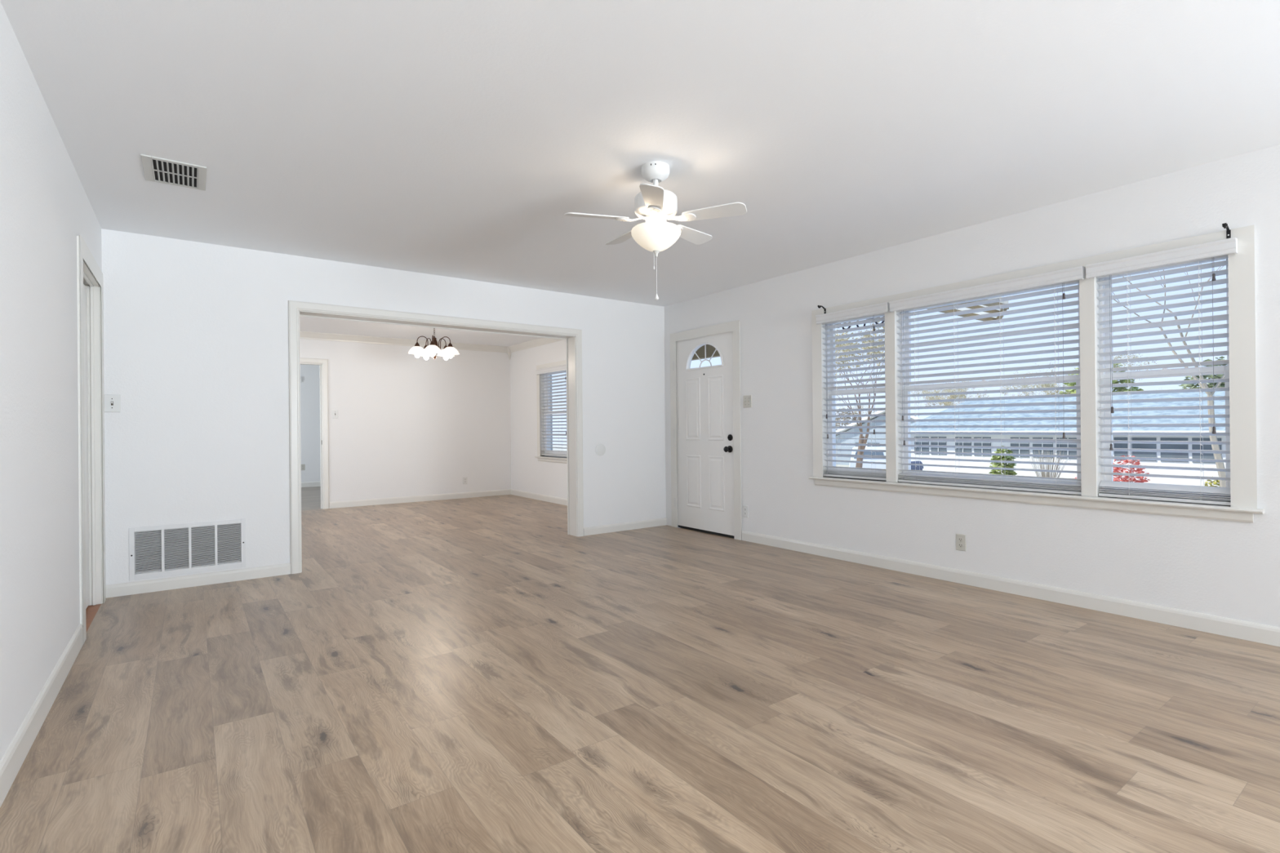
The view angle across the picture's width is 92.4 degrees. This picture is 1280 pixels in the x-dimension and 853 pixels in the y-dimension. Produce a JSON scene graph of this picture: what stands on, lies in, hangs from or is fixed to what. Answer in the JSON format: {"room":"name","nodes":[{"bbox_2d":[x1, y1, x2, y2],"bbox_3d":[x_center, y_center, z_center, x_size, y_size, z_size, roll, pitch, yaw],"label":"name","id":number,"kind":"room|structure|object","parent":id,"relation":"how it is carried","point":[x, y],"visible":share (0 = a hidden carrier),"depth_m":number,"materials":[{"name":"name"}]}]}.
{"room":"empty living room","nodes":[
{"label":"empty living room","id":0,"kind":"room"},
{"bbox_2d":[0,0,102,760],"bbox_3d":[-0.689,-0.119,0.039,0.120,2.444,9.874,0,0,-36],"label":"wall","id":1,"kind":"structure","parent":0,"point":[45,205],"depth_m":2.29,"materials":[{"name":"white paint"}]},
{"bbox_2d":[0,623,83,807],"bbox_3d":[-0.298,1.045,-0.369,0.013,0.108,8.770,0,0,-36],"label":"baseboard","id":2,"kind":"structure","parent":1,"relation":"attached to","point":[12,760],"depth_m":2.21,"materials":[{"name":"white wood"}]},
{"bbox_2d":[76,233,106,644],"bbox_3d":[-3.244,0.067,3.546,0.135,2.127,1.029,0,0,-36],"label":"door frame","id":3,"kind":"structure","parent":1,"relation":"in","point":[89,274],"depth_m":3.88,"materials":[{"name":"white wood"}]},
{"bbox_2d":[300,364,320,482],"bbox_3d":[-5.929,-0.060,9.955,4.820,2.444,3.870,0,0,-36],"label":"wall","id":4,"kind":"structure","parent":0,"point":[310,384],"depth_m":11.87,"materials":[{"name":"white paint"}]},
{"bbox_2d":[301,464,305,470],"bbox_3d":[-6.478,0.784,11.790,0.072,0.116,0.008,0,0,-36],"label":"wall outlet","id":5,"kind":"object","parent":4,"relation":"attached to","point":[303,466],"visible":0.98,"depth_m":11.79,"materials":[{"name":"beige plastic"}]},
{"bbox_2d":[301,481,320,487],"bbox_3d":[-6.978,1.123,11.419,4.600,0.100,0.013,0,0,-36],"label":"baseboard","id":6,"kind":"structure","parent":4,"relation":"attached to","point":[307,484],"depth_m":11.86,"materials":[{"name":"white wood"}]},
{"bbox_2d":[101,228,666,585],"bbox_3d":[-1.726,-0.103,5.484,4.872,2.444,0.141,0,0,-36],"label":"wall","id":7,"kind":"structure","parent":0,"point":[196,336],"depth_m":4.54,"materials":[{"name":"white paint"}]},
{"bbox_2d":[104,394,120,412],"bbox_3d":[-3.511,-0.154,4.079,0.085,0.120,0.020,0,0,-36],"label":"light switch","id":8,"kind":"object","parent":7,"relation":"attached to","point":[112,402],"visible":0.99,"depth_m":4.08,"materials":[{"name":"white plastic"}]},
{"bbox_2d":[128,518,245,581],"bbox_3d":[-3.202,0.860,4.366,0.662,0.357,0.109,0,0,-36],"label":"air vent","id":9,"kind":"object","parent":7,"relation":"in","point":[161,548],"visible":1,"depth_m":4.33,"materials":[{"name":"metal"}]},
{"bbox_2d":[106,563,290,598],"bbox_3d":[-3.105,1.089,4.371,1.077,0.083,0.013,0,0,-36],"label":"baseboard","id":10,"kind":"structure","parent":7,"relation":"attached to","point":[218,577],"depth_m":4.34,"materials":[{"name":"white wood"}]},
{"bbox_2d":[288,300,583,573],"bbox_3d":[-1.677,0.067,5.518,2.621,2.104,0.181,0,0,-36],"label":"trim","id":11,"kind":"structure","parent":7,"relation":"attached to","point":[573,337],"depth_m":5.37,"materials":[{"name":"white wood"}]},
{"bbox_2d":[595,444,605,455],"bbox_3d":[-0.409,0.242,6.352,0.124,0.124,0.007,0,0,-36],"label":"cover plate","id":12,"kind":"object","parent":7,"relation":"attached to","point":[600,450],"visible":1,"depth_m":6.35,"materials":[{"name":"white plastic"}]},
{"bbox_2d":[583,517,666,536],"bbox_3d":[-0.137,1.064,6.541,1.075,0.083,0.013,0,0,-36],"label":"baseboard","id":13,"kind":"structure","parent":7,"relation":"attached to","point":[589,531],"depth_m":6.51,"materials":[{"name":"white wood"}]},
{"bbox_2d":[299,338,511,502],"bbox_3d":[-4.392,-0.075,8.614,5.480,2.444,0.110,0,0,-36],"label":"wall","id":14,"kind":"structure","parent":0,"point":[406,424],"depth_m":9.24,"materials":[{"name":"white paint"}]},
{"bbox_2d":[300,357,328,509],"bbox_3d":[-4.790,0.107,8.312,1.012,2.087,0.130,0,0,-36],"label":"trim","id":15,"kind":"structure","parent":14,"relation":"attached to","point":[322,363],"depth_m":8.54,"materials":[{"name":"white wood"}]},
{"bbox_2d":[332,409,337,417],"bbox_3d":[-4.280,-0.176,8.616,0.075,0.120,0.020,0,0,-36],"label":"light switch","id":16,"kind":"object","parent":14,"relation":"attached to","point":[335,412],"visible":1,"depth_m":8.62,"materials":[{"name":"white plastic"}]},
{"bbox_2d":[328,488,511,508],"bbox_3d":[-3.236,1.091,9.374,2.732,0.092,0.013,0,0,-36],"label":"baseboard","id":17,"kind":"structure","parent":14,"relation":"attached to","point":[345,504],"depth_m":9.26,"materials":[{"name":"white wood"}]},
{"bbox_2d":[299,330,563,352],"bbox_3d":[-3.197,-1.262,6.967,5.480,0.096,3.975,0,0,-36],"label":"crown molding","id":18,"kind":"structure","parent":14,"relation":"attached to","point":[303,335],"depth_m":9.12,"materials":[{"name":"white wood"}]},
{"bbox_2d":[462,476,467,484],"bbox_3d":[-2.768,0.856,9.720,0.072,0.116,0.008,0,0,-36],"label":"wall outlet","id":19,"kind":"object","parent":14,"relation":"attached to","point":[464,478],"visible":1,"depth_m":9.72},
{"bbox_2d":[506,347,511,359],"bbox_3d":[-2.167,-1.207,10.130,0.075,0.190,0.075,0,0,-36],"label":"block","id":20,"kind":"object","parent":14,"relation":"attached to","point":[508,352],"visible":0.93,"depth_m":10.13,"materials":[{"name":"white ceramic"}]},
{"bbox_2d":[0,486,1279,852],"bbox_3d":[-1.479,1.175,4.391,5.780,0.120,17.850,0,0,-36],"label":"floor","id":21,"kind":"structure","parent":0,"point":[474,674],"depth_m":2.37,"materials":[{"name":"brown wood"}]},
{"bbox_2d":[0,0,1279,346],"bbox_3d":[-1.373,-1.404,4.489,5.800,0.150,18.150,0,0,-36],"label":"ceiling","id":22,"kind":"structure","parent":0,"point":[458,139],"depth_m":2.68,"materials":[{"name":"white paint"}]},
{"bbox_2d":[140,154,206,191],"bbox_3d":[-2.421,-1.316,3.196,0.262,0.010,0.366,0,0,-36],"label":"ceiling vent","id":23,"kind":"object","parent":22,"relation":"in","point":[156,169],"visible":1,"depth_m":3.18,"materials":[{"name":"metal"}]},
{"bbox_2d":[408,328,459,359],"bbox_3d":[-2.499,-1.064,7.450,0.595,0.504,0.577,-1,0,-12],"label":"chandelier","id":24,"kind":"object","parent":22,"relation":"hanging from","point":[448,352],"visible":0.94,"depth_m":7.38,"materials":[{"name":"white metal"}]},
{"bbox_2d":[564,160,746,300],"bbox_3d":[0.075,-1.000,3.205,0.908,0.689,0.884,0,0,-36],"label":"ceiling fan","id":25,"kind":"object","parent":22,"relation":"hanging from","point":[654,204],"visible":1,"depth_m":3.11,"materials":[{"name":"metal"}]},
{"bbox_2d":[510,144,1279,627],"bbox_3d":[0.911,-0.126,6.149,0.170,2.444,18.150,0,0,-36],"label":"wall","id":26,"kind":"structure","parent":0,"point":[1222,568],"depth_m":3.99,"materials":[{"name":"white paint"}]},
{"bbox_2d":[511,488,567,505],"bbox_3d":[-0.969,1.070,8.577,0.013,0.092,3.975,0,0,-36],"label":"baseboard","id":27,"kind":"structure","parent":26,"relation":"attached to","point":[515,492],"depth_m":9.32,"materials":[{"name":"white wood"}]},
{"bbox_2d":[534,360,567,463],"bbox_3d":[-1.168,-0.206,8.855,0.114,1.460,1.362,0,0,-36],"label":"trim","id":28,"kind":"structure","parent":26,"relation":"attached to","point":[540,457],"depth_m":9.32,"materials":[{"name":"white wood"}]},
{"bbox_2d":[543,369,567,457],"bbox_3d":[-1.080,-0.204,8.919,0.103,1.307,1.152,0,0,-36],"label":"window","id":29,"kind":"structure","parent":26,"relation":"in","point":[547,407],"depth_m":9.35,"materials":[{"name":"plastic"}]},
{"bbox_2d":[535,364,567,456],"bbox_3d":[-1.168,-0.220,8.841,0.120,1.295,1.210,0,0,-36],"label":"window blind","id":30,"kind":"object","parent":29,"relation":"attached to","point":[562,367],"visible":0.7,"depth_m":9.00,"materials":[{"name":"white plastic"}]},
{"bbox_2d":[691,344,719,360],"bbox_3d":[0.413,-1.192,8.333,1.620,0.410,5.050,0,0,-36],"label":"porch roof","id":31,"kind":"structure","parent":26,"relation":"attached to","point":[710,349],"depth_m":8.80,"materials":[{"name":"brown wood"}]},
{"bbox_2d":[835,315,884,328],"bbox_3d":[1.508,-1.149,8.123,0.060,0.154,3.880,0,0,-36],"label":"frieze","id":32,"kind":"object","parent":31,"relation":"attached to","point":[882,322],"visible":0.09,"depth_m":6.78},
{"bbox_2d":[670,320,742,540],"bbox_3d":[0.707,0.047,6.370,0.240,2.141,1.062,0,0,-36],"label":"door","id":33,"kind":"structure","parent":26,"relation":"in","point":[705,401],"depth_m":6.31,"materials":[{"name":"white wood"}]},
{"bbox_2d":[742,505,748,517],"bbox_3d":[1.010,0.814,5.873,0.008,0.114,0.070,0,0,-36],"label":"wall outlet","id":34,"kind":"object","parent":26,"relation":"attached to","point":[745,508],"visible":1,"depth_m":5.87,"materials":[{"name":"white plastic"}]},
{"bbox_2d":[742,395,751,408],"bbox_3d":[1.018,-0.239,5.840,0.020,0.118,0.112,0,0,-36],"label":"light switch","id":35,"kind":"object","parent":26,"relation":"attached to","point":[747,399],"visible":1,"depth_m":5.84,"materials":[{"name":"beige plastic"}]},
{"bbox_2d":[817,305,826,313],"bbox_3d":[1.502,-0.969,5.076,0.094,0.061,0.016,0,0,-36],"label":"rod bracket","id":36,"kind":"object","parent":26,"relation":"attached to","point":[819,306],"visible":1,"depth_m":5.09,"materials":[{"name":"black metal"}]},
{"bbox_2d":[826,315,885,480],"bbox_3d":[1.795,-0.244,4.986,0.103,1.330,0.592,0,0,-36],"label":"window","id":37,"kind":"structure","parent":26,"relation":"in","point":[829,396],"depth_m":5.16,"materials":[{"name":"plastic"}]},
{"bbox_2d":[815,302,889,480],"bbox_3d":[1.713,-0.259,4.901,0.120,1.347,0.650,0,0,-36],"label":"window blind","id":38,"kind":"object","parent":37,"relation":"attached to","point":[878,309],"visible":0.94,"depth_m":4.92,"materials":[{"name":"white plastic"}]},
{"bbox_2d":[955,533,966,551],"bbox_3d":[2.212,0.800,4.229,0.008,0.114,0.070,0,0,-36],"label":"wall outlet","id":39,"kind":"object","parent":26,"relation":"attached to","point":[961,540],"visible":1,"depth_m":4.22,"materials":[{"name":"beige plastic"}]},
{"bbox_2d":[900,283,1080,491],"bbox_3d":[2.369,-0.250,4.201,0.103,1.330,1.184,0,0,-36],"label":"window","id":40,"kind":"structure","parent":26,"relation":"in","point":[1073,376],"depth_m":4.21,"materials":[{"name":"plastic"}]},
{"bbox_2d":[888,266,1084,494],"bbox_3d":[2.280,-0.263,4.126,0.120,1.351,1.234,0,0,-36],"label":"window blind","id":41,"kind":"object","parent":40,"relation":"attached to","point":[1062,277],"visible":0.96,"depth_m":4.07,"materials":[{"name":"white plastic"}]},
{"bbox_2d":[741,530,1279,646],"bbox_3d":[3.549,1.022,2.398,0.013,0.092,8.695,0,0,-36],"label":"baseboard","id":42,"kind":"structure","parent":26,"relation":"attached to","point":[1232,628],"depth_m":3.77,"materials":[{"name":"white wood"}]},
{"bbox_2d":[808,224,1264,523],"bbox_3d":[2.321,-0.252,4.172,0.220,1.483,2.737,0,0,-36],"label":"trim","id":43,"kind":"structure","parent":26,"relation":"attached to","point":[1242,315],"depth_m":3.60,"materials":[{"name":"white wood"}]},
{"bbox_2d":[1099,257,1230,501],"bbox_3d":[2.938,-0.256,3.422,0.103,1.330,0.587,0,0,-36],"label":"window","id":44,"kind":"structure","parent":26,"relation":"in","point":[1164,371],"depth_m":3.52,"materials":[{"name":"plastic"}]},
{"bbox_2d":[1085,237,1237,506],"bbox_3d":[2.842,-0.269,3.357,0.120,1.351,0.638,0,0,-36],"label":"window blind","id":45,"kind":"object","parent":44,"relation":"attached to","point":[1216,250],"visible":0.93,"depth_m":3.35,"materials":[{"name":"white plastic"}]},
{"bbox_2d":[1222,222,1231,238],"bbox_3d":[2.954,-0.987,3.090,0.094,0.061,0.016,0,0,-36],"label":"rod bracket","id":46,"kind":"object","parent":26,"relation":"attached to","point":[1224,225],"visible":1,"depth_m":3.11,"materials":[{"name":"black metal"}]},
{"label":"outside","id":47,"kind":"structure","parent":0,"visible":0},
{"bbox_2d":[552,444,848,466],"bbox_3d":[25.251,1.984,37.029,75.550,1.450,150.000,0,0,-36],"label":"ground","id":48,"kind":"structure","parent":47,"point":[553,446],"depth_m":79.86,"materials":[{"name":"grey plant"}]},
{"bbox_2d":[550,374,552,450],"bbox_3d":[-3.829,-0.202,14.087,1.550,3.700,4.740,0,0,-36],"label":"wall","id":49,"kind":"structure","parent":48,"relation":"on","point":[550,375],"depth_m":12.62,"materials":[{"name":"white paint"}]},
{"bbox_2d":[835,408,862,430],"bbox_3d":[24.040,0.791,72.124,3.395,6.052,5.392,0,0,-36],"label":"thicket","id":50,"kind":"object","parent":48,"relation":"on","point":[843,412],"visible":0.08,"depth_m":71.50,"materials":[{"name":"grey plant"}]},
{"bbox_2d":[835,386,875,426],"bbox_3d":[17.824,-0.645,55.621,7.058,6.895,3.160,-1,0,32],"label":"bare tree","id":51,"kind":"object","parent":48,"relation":"on","point":[835,386],"visible":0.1,"depth_m":54.62,"materials":[{"name":"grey plant"}]},
{"bbox_2d":[835,317,884,467],"bbox_3d":[5.914,-0.403,17.110,3.186,5.571,2.855,-1,0,34],"label":"bare tree","id":52,"kind":"object","parent":48,"relation":"on","point":[860,441],"visible":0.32,"depth_m":17.07,"materials":[{"name":"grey plant"}]},
{"bbox_2d":[848,446,885,469],"bbox_3d":[11.413,1.868,30.407,1.820,1.760,4.594,-1,0,22],"label":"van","id":53,"kind":"object","parent":48,"relation":"on","point":[851,464],"visible":0.23,"depth_m":28.57,"materials":[{"name":"paint"}]},
{"bbox_2d":[835,405,947,465],"bbox_3d":[19.727,0.736,42.663,9.000,4.260,10.400,0,0,-36],"label":"gabled house","id":54,"kind":"structure","parent":48,"relation":"on","point":[917,411],"depth_m":41.66,"materials":[{"name":"grey"}]},
{"bbox_2d":[911,461,923,470],"bbox_3d":[4.694,1.256,10.536,0.400,1.320,0.175,0,0,-36],"label":"pillar","id":55,"kind":"structure","parent":48,"relation":"on","point":[913,467],"depth_m":10.49,"materials":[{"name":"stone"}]},
{"bbox_2d":[910,382,972,406],"bbox_3d":[25.542,-0.602,53.992,5.046,6.674,5.305,0,0,-36],"label":"bare tree","id":56,"kind":"object","parent":48,"relation":"on","point":[931,397],"visible":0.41,"depth_m":53.30,"materials":[{"name":"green plant"}]},
{"bbox_2d":[937,380,987,405],"bbox_3d":[25.494,-0.599,48.356,3.813,6.655,6.229,-1,0,32],"label":"bare tree","id":57,"kind":"object","parent":48,"relation":"on","point":[959,389],"visible":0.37,"depth_m":47.19,"materials":[{"name":"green plant"}]},
{"bbox_2d":[988,445,1017,475],"bbox_3d":[14.134,1.716,23.878,1.152,1.971,0.944,0,0,-36],"label":"shrub","id":58,"kind":"object","parent":48,"relation":"on","point":[998,451],"visible":0.38,"depth_m":23.72,"materials":[{"name":"green plant"}]},
{"bbox_2d":[999,372,1058,396],"bbox_3d":[33.390,-1.104,52.633,3.620,7.521,6.135,0,0,-21],"label":"bare tree","id":59,"kind":"object","parent":48,"relation":"on","point":[1015,372],"visible":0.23,"depth_m":52.54,"materials":[{"name":"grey plant"}]},
{"bbox_2d":[1029,449,1067,477],"bbox_3d":[14.964,1.741,22.486,0.983,1.800,1.224,0,0,-36],"label":"bare shrub","id":60,"kind":"object","parent":48,"relation":"on","point":[1047,474],"visible":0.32,"depth_m":22.41,"materials":[{"name":"grey plant"}]},
{"bbox_2d":[1042,373,1075,394],"bbox_3d":[29.268,-0.547,42.176,3.318,6.467,3.376,0,0,-36],"label":"bare tree","id":61,"kind":"object","parent":48,"relation":"on","point":[1069,374],"visible":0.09,"depth_m":42.76,"materials":[{"name":"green plant"}]},
{"bbox_2d":[910,391,1225,486],"bbox_3d":[25.139,0.591,19.800,9.050,4.100,31.300,0,0,-36],"label":"house","id":62,"kind":"structure","parent":48,"relation":"on","point":[1189,482],"depth_m":24.81,"materials":[{"name":"white"}]},
{"bbox_2d":[1004,349,1159,395],"bbox_3d":[23.224,-0.651,33.240,4.015,6.775,6.838,0,0,-26],"label":"evergreen tree","id":63,"kind":"object","parent":48,"relation":"on","point":[1129,356],"visible":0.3,"depth_m":33.48,"materials":[{"name":"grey plant"}]},
{"bbox_2d":[1058,363,1143,394],"bbox_3d":[27.911,-0.745,37.284,3.449,6.881,4.280,0,0,-36],"label":"evergreen tree","id":64,"kind":"object","parent":48,"relation":"on","point":[1133,388],"visible":0.08,"depth_m":36.32,"materials":[{"name":"green plant"}]},
{"bbox_2d":[1112,454,1150,482],"bbox_3d":[15.804,1.792,19.895,1.475,1.722,1.156,0,0,-36],"label":"shrub","id":65,"kind":"object","parent":48,"relation":"on","point":[1116,469],"visible":0.27,"depth_m":19.78,"materials":[{"name":"red plant"}]},
{"bbox_2d":[1112,266,1226,487],"bbox_3d":[15.880,-3.733,18.586,7.107,12.834,9.010,0,0,-36],"label":"bare tree","id":66,"kind":"object","parent":48,"relation":"on","point":[1211,411],"visible":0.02,"depth_m":17.80,"materials":[{"name":"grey plant"}]},
{"bbox_2d":[1178,356,1226,389],"bbox_3d":[30.815,-0.524,32.454,3.287,6.376,4.062,0,0,-36],"label":"evergreen tree","id":67,"kind":"object","parent":48,"relation":"on","point":[1209,376],"visible":0.03,"depth_m":32.58,"materials":[{"name":"green plant"}]},
{"bbox_2d":[1204,475,1220,487],"bbox_3d":[18.612,2.083,19.654,1.078,1.130,0.870,0,0,-36],"label":"shrub","id":68,"kind":"object","parent":48,"relation":"on","point":[1206,484],"visible":0.15,"depth_m":19.71,"materials":[{"name":"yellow plant"}]},
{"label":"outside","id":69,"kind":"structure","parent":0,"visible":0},
{"bbox_2d":[928,297,1008,323],"bbox_3d":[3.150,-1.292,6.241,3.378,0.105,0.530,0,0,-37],"label":"ceiling fan reflection","id":70,"kind":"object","parent":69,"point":[1006,301],"depth_m":6.69,"materials":[{"name":"white"}]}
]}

